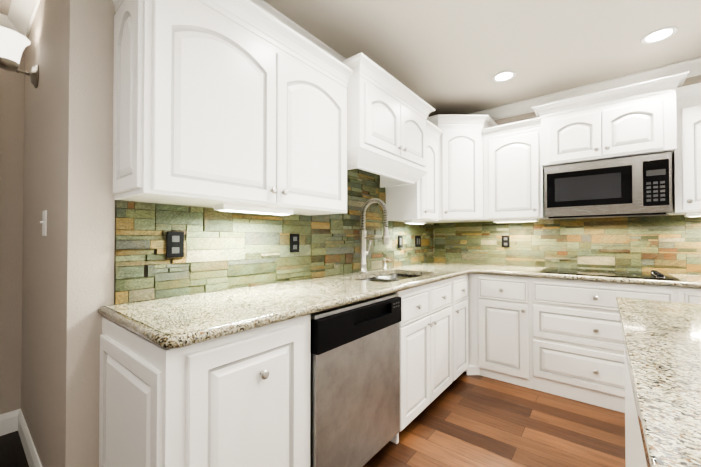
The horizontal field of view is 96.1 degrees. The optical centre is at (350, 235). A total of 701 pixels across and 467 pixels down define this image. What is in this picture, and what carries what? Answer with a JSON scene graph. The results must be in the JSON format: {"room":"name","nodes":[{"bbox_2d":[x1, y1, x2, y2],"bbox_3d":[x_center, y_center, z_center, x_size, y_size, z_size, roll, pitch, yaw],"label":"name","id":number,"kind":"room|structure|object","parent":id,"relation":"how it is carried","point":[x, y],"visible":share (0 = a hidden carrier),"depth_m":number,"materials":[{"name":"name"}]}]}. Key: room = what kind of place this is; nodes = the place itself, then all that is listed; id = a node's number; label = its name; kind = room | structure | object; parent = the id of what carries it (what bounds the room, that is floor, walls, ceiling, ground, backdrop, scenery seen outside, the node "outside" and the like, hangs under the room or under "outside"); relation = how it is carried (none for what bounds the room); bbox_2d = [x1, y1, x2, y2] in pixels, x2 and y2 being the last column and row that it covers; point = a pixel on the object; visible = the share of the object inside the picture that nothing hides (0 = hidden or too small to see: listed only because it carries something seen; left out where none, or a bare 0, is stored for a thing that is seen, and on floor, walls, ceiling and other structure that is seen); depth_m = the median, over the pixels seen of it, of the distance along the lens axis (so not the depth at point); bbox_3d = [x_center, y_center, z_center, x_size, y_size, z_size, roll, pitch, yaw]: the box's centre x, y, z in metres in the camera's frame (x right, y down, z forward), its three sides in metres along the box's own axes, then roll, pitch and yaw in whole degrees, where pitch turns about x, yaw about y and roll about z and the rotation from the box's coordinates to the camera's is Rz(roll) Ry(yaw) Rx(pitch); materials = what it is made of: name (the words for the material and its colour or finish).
{"room":"kitchen","nodes":[
{"label":"kitchen","id":0,"kind":"room"},
{"bbox_2d":[0,48,24,413],"bbox_3d":[-3.146,-0.065,0.683,0.120,2.500,3.620,-1,-1,39],"label":"wall","id":1,"kind":"structure","parent":0,"point":[12,95],"depth_m":1.93,"materials":[{"name":"beige paint"}]},
{"bbox_2d":[21,0,62,466],"bbox_3d":[-1.551,-0.054,1.647,1.160,2.500,0.120,-1,-1,39],"label":"wall","id":2,"kind":"structure","parent":0,"point":[40,366],"depth_m":1.50,"materials":[{"name":"beige paint"}]},
{"bbox_2d":[0,26,38,87],"bbox_3d":[-1.703,-0.886,1.579,0.164,0.223,0.190,-1,-1,39],"label":"sconce","id":3,"kind":"object","parent":2,"relation":"attached to","point":[13,44],"visible":1,"depth_m":1.56,"materials":[{"name":"white glass"}]},
{"bbox_2d":[0,409,41,466],"bbox_3d":[-1.538,1.131,1.543,1.304,0.127,0.115,0,-1,35],"label":"baseboard","id":4,"kind":"structure","parent":2,"relation":"attached to","point":[12,421],"depth_m":1.84,"materials":[{"name":"white wood"}]},
{"bbox_2d":[40,210,46,235],"bbox_3d":[-1.416,-0.056,1.449,0.072,0.116,0.018,-1,-1,39],"label":"light switch","id":5,"kind":"object","parent":2,"relation":"attached to","point":[44,222],"visible":1,"depth_m":1.44,"materials":[{"name":"white plastic"}]},
{"bbox_2d":[59,0,432,466],"bbox_3d":[-0.054,-0.044,2.490,0.120,2.500,3.310,-1,-1,39],"label":"wall","id":6,"kind":"structure","parent":0,"point":[87,240],"depth_m":1.21,"materials":[{"name":"beige paint"}]},
{"bbox_2d":[113,0,352,215],"bbox_3d":[-0.484,-0.567,1.587,0.343,0.854,1.099,-1,-1,39],"label":"upper cabinet","id":7,"kind":"object","parent":6,"relation":"attached to","point":[242,102],"depth_m":1.29,"materials":[{"name":"white wood"}]},
{"bbox_2d":[214,204,292,214],"bbox_3d":[-0.467,-0.125,1.573,0.085,0.026,0.400,-1,-1,39],"label":"under-cabinet light","id":8,"kind":"object","parent":7,"relation":"attached to","point":[244,209],"visible":1,"depth_m":1.51,"materials":[{"name":"white plastic"}]},
{"bbox_2d":[114,169,433,303],"bbox_3d":[0.007,-0.123,2.455,0.018,0.827,3.042,-1,-1,39],"label":"backsplash","id":9,"kind":"structure","parent":6,"relation":"attached to","point":[224,250],"depth_m":1.73,"materials":[{"name":"green"}]},
{"bbox_2d":[166,232,183,257],"bbox_3d":[-0.795,0.042,1.431,0.008,0.116,0.072,-1,-1,39],"label":"electrical outlet","id":10,"kind":"object","parent":9,"relation":"attached to","point":[175,244],"visible":1,"depth_m":1.43,"materials":[{"name":"black plastic"}]},
{"bbox_2d":[290,234,298,251],"bbox_3d":[-0.351,0.048,1.984,0.008,0.116,0.072,-1,-1,39],"label":"electrical outlet","id":11,"kind":"object","parent":9,"relation":"attached to","point":[294,242],"visible":1,"depth_m":1.98,"materials":[{"name":"black plastic"}]},
{"bbox_2d":[398,236,402,247],"bbox_3d":[0.479,0.059,3.017,0.008,0.116,0.072,-1,-1,39],"label":"light switch","id":12,"kind":"object","parent":9,"relation":"attached to","point":[400,241],"visible":0.93,"depth_m":3.01,"materials":[{"name":"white plastic"}]},
{"bbox_2d":[415,236,420,246],"bbox_3d":[0.711,0.063,3.306,0.008,0.116,0.118,-1,-1,39],"label":"light switch","id":13,"kind":"object","parent":9,"relation":"attached to","point":[417,241],"visible":0.95,"depth_m":3.30,"materials":[{"name":"black plastic"}]},
{"bbox_2d":[345,56,432,175],"bbox_3d":[0.180,-0.788,2.341,0.438,0.494,0.900,-1,-1,39],"label":"upper cabinet","id":14,"kind":"object","parent":6,"relation":"attached to","point":[389,125],"depth_m":2.07,"materials":[{"name":"white wood"}]},
{"bbox_2d":[381,124,440,222],"bbox_3d":[0.580,-0.557,2.912,0.343,0.844,0.433,-1,-1,39],"label":"upper cabinet","id":15,"kind":"object","parent":6,"relation":"attached to","point":[416,196],"depth_m":2.76,"materials":[{"name":"white wood"}]},
{"bbox_2d":[404,220,425,223],"bbox_3d":[0.605,-0.121,2.944,0.080,0.026,0.280,-1,-1,39],"label":"under-cabinet light","id":16,"kind":"object","parent":15,"relation":"attached to","point":[413,222],"visible":1,"depth_m":2.88,"materials":[{"name":"white plastic"}]},
{"bbox_2d":[0,371,625,466],"bbox_3d":[0.006,1.228,0.139,6.100,0.104,6.940,-1,-1,39],"label":"floor","id":17,"kind":"structure","parent":0,"point":[463,419],"depth_m":1.90,"materials":[{"name":"brown wood"}]},
{"bbox_2d":[99,314,310,466],"bbox_3d":[-0.565,0.755,1.243,0.628,0.874,0.555,-1,-1,39],"label":"base cabinet","id":18,"kind":"object","parent":17,"relation":"on","point":[241,399],"depth_m":1.01,"materials":[{"name":"white wood"}]},
{"bbox_2d":[98,265,473,348],"bbox_3d":[0.027,0.303,1.973,0.646,0.035,2.430,-1,-1,39],"label":"countertop","id":19,"kind":"structure","parent":18,"relation":"on","point":[174,322],"depth_m":1.27,"materials":[{"name":"beige stone"}]},
{"bbox_2d":[359,198,389,272],"bbox_3d":[0.192,0.003,2.420,0.274,0.574,0.106,-1,-1,39],"label":"spring faucet","id":20,"kind":"object","parent":19,"relation":"on","point":[385,237],"visible":1,"depth_m":2.44,"materials":[{"name":"grey metal"}]},
{"bbox_2d":[383,259,390,269],"bbox_3d":[0.312,0.247,2.713,0.076,0.093,0.040,-1,-1,39],"label":"soap dispenser","id":21,"kind":"object","parent":19,"relation":"on","point":[384,267],"visible":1,"depth_m":2.71,"materials":[{"name":"grey metal"}]},
{"bbox_2d":[359,273,421,282],"bbox_3d":[0.304,0.426,2.307,0.438,0.200,0.808,-1,-1,39],"label":"undermount sink","id":22,"kind":"object","parent":19,"relation":"in","point":[389,278],"visible":0.02,"depth_m":2.61,"materials":[{"name":"silver metal"}]},
{"bbox_2d":[310,293,401,466],"bbox_3d":[-0.152,0.761,1.708,0.595,0.864,0.676,-1,-1,39],"label":"dishwasher","id":23,"kind":"object","parent":17,"relation":"on","point":[355,390],"visible":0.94,"depth_m":1.47,"materials":[{"name":"silver metal"}]},
{"bbox_2d":[395,274,467,431],"bbox_3d":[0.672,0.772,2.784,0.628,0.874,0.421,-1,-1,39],"label":"base cabinet","id":24,"kind":"object","parent":17,"relation":"on","point":[433,327],"depth_m":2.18,"materials":[{"name":"white wood"}]},
{"bbox_2d":[465,273,477,374],"bbox_3d":[1.029,0.776,3.188,0.682,0.874,0.608,-1,-1,39],"label":"base cabinet","id":25,"kind":"object","parent":17,"relation":"on","point":[469,370],"depth_m":2.77,"materials":[{"name":"white wood"}]},
{"bbox_2d":[473,273,532,388],"bbox_3d":[1.447,0.773,2.839,0.405,0.874,0.629,-1,-1,39],"label":"base cabinet","id":26,"kind":"object","parent":17,"relation":"on","point":[502,304],"depth_m":2.59,"materials":[{"name":"white wood"}]},
{"bbox_2d":[533,277,684,412],"bbox_3d":[1.923,0.768,2.456,0.817,0.874,0.629,-1,-1,39],"label":"base cabinet","id":27,"kind":"object","parent":17,"relation":"on","point":[561,337],"depth_m":2.26,"materials":[{"name":"white wood"}]},
{"bbox_2d":[624,348,646,466],"bbox_3d":[0.759,0.738,-0.076,1.130,0.878,2.860,-1,-1,39],"label":"kitchen island","id":28,"kind":"object","parent":17,"relation":"on","point":[634,453],"depth_m":1.06,"materials":[{"name":"white wood"}]},
{"bbox_2d":[616,297,700,466],"bbox_3d":[0.759,0.281,-0.070,1.183,0.035,2.913,-1,-1,39],"label":"island countertop","id":29,"kind":"structure","parent":28,"relation":"on","point":[662,342],"depth_m":0.62,"materials":[{"name":"beige stone"}]},
{"bbox_2d":[685,287,700,303],"bbox_3d":[2.591,0.762,1.920,0.895,0.874,0.629,-1,-1,39],"label":"base cabinet","id":30,"kind":"object","parent":17,"relation":"on","point":[692,295],"depth_m":1.93,"materials":[{"name":"white wood"}]},
{"bbox_2d":[410,262,700,287],"bbox_3d":[1.992,0.308,2.382,3.198,0.035,0.668,-1,-1,39],"label":"countertop","id":31,"kind":"structure","parent":30,"relation":"on","point":[685,280],"depth_m":2.33,"materials":[{"name":"beige stone"}]},
{"bbox_2d":[540,267,678,279],"bbox_3d":[1.945,0.276,2.437,0.764,0.028,0.520,-1,-1,39],"label":"glass cooktop","id":32,"kind":"object","parent":31,"relation":"in","point":[654,274],"visible":1,"depth_m":2.34,"materials":[{"name":"black glass"}]},
{"bbox_2d":[0,0,700,116],"bbox_3d":[0.006,-1.370,0.168,6.100,0.100,6.940,-1,-1,39],"label":"ceiling","id":33,"kind":"structure","parent":0,"point":[447,56],"depth_m":2.10,"materials":[{"name":"beige paint"}]},
{"bbox_2d":[492,71,515,81],"bbox_3d":[1.246,-1.289,2.558,0.176,0.008,0.176,-1,-1,39],"label":"recessed light","id":34,"kind":"object","parent":33,"relation":"in","point":[503,76],"visible":1,"depth_m":2.56,"materials":[{"name":"white"}]},
{"bbox_2d":[640,26,677,43],"bbox_3d":[1.999,-1.294,2.042,0.176,0.008,0.176,-1,-1,39],"label":"recessed light","id":35,"kind":"object","parent":33,"relation":"in","point":[658,35],"visible":0.98,"depth_m":2.04,"materials":[{"name":"white"}]},
{"bbox_2d":[0,0,700,120],"bbox_3d":[0.076,-1.268,0.085,5.669,0.104,6.679,-1,-1,39],"label":"crown molding","id":36,"kind":"structure","parent":0,"point":[19,18],"depth_m":2.39,"materials":[{"name":"white wood"}]},
{"bbox_2d":[433,75,700,274],"bbox_3d":[2.707,-0.046,2.320,4.400,2.500,0.120,-1,-1,39],"label":"wall","id":37,"kind":"structure","parent":0,"point":[692,80],"depth_m":2.89,"materials":[{"name":"beige paint"}]},
{"bbox_2d":[429,114,492,222],"bbox_3d":[1.023,-0.636,3.218,0.653,0.979,0.593,-1,-1,39],"label":"upper cabinet","id":38,"kind":"object","parent":37,"relation":"attached to","point":[462,158],"depth_m":2.97,"materials":[{"name":"white wood"}]},
{"bbox_2d":[482,118,547,220],"bbox_3d":[1.547,-0.574,2.958,0.482,0.847,0.343,-1,-1,39],"label":"upper cabinet","id":39,"kind":"object","parent":37,"relation":"attached to","point":[513,181],"depth_m":2.82,"materials":[{"name":"white wood"}]},
{"bbox_2d":[493,218,537,222],"bbox_3d":[1.537,-0.137,2.939,0.360,0.026,0.080,-1,-1,39],"label":"under-cabinet light","id":40,"kind":"object","parent":39,"relation":"attached to","point":[516,220],"visible":1,"depth_m":2.90,"materials":[{"name":"white plastic"}]},
{"bbox_2d":[434,215,700,273],"bbox_3d":[1.993,0.073,2.802,2.640,0.442,0.018,-1,-1,39],"label":"backsplash","id":41,"kind":"structure","parent":37,"relation":"attached to","point":[668,244],"depth_m":2.76,"materials":[{"name":"green"}]},
{"bbox_2d":[502,236,509,246],"bbox_3d":[1.547,0.061,3.141,0.072,0.116,0.008,-1,-1,39],"label":"electrical outlet","id":42,"kind":"object","parent":41,"relation":"attached to","point":[505,241],"visible":1,"depth_m":3.14,"materials":[{"name":"black plastic"}]},
{"bbox_2d":[538,72,681,169],"bbox_3d":[2.010,-0.821,2.522,0.786,0.485,0.448,-1,-1,39],"label":"upper cabinet","id":43,"kind":"object","parent":37,"relation":"attached to","point":[656,115],"depth_m":2.31,"materials":[{"name":"white wood"}]},
{"bbox_2d":[544,152,671,217],"bbox_3d":[2.011,-0.354,2.520,0.748,0.424,0.396,-1,-1,39],"label":"microwave","id":44,"kind":"object","parent":43,"relation":"attached to","point":[634,185],"visible":1,"depth_m":2.35,"materials":[{"name":"silver metal"}]},
{"bbox_2d":[668,83,700,214],"bbox_3d":[2.585,-0.584,2.124,0.601,0.847,0.343,-1,-1,39],"label":"upper cabinet","id":45,"kind":"object","parent":37,"relation":"attached to","point":[686,165],"depth_m":2.14,"materials":[{"name":"white wood"}]},
{"bbox_2d":[684,212,700,216],"bbox_3d":[2.570,-0.146,2.110,0.450,0.026,0.080,-1,-1,39],"label":"under-cabinet light","id":46,"kind":"object","parent":45,"relation":"attached to","point":[698,214],"visible":1,"depth_m":2.20,"materials":[{"name":"white plastic"}]}
]}

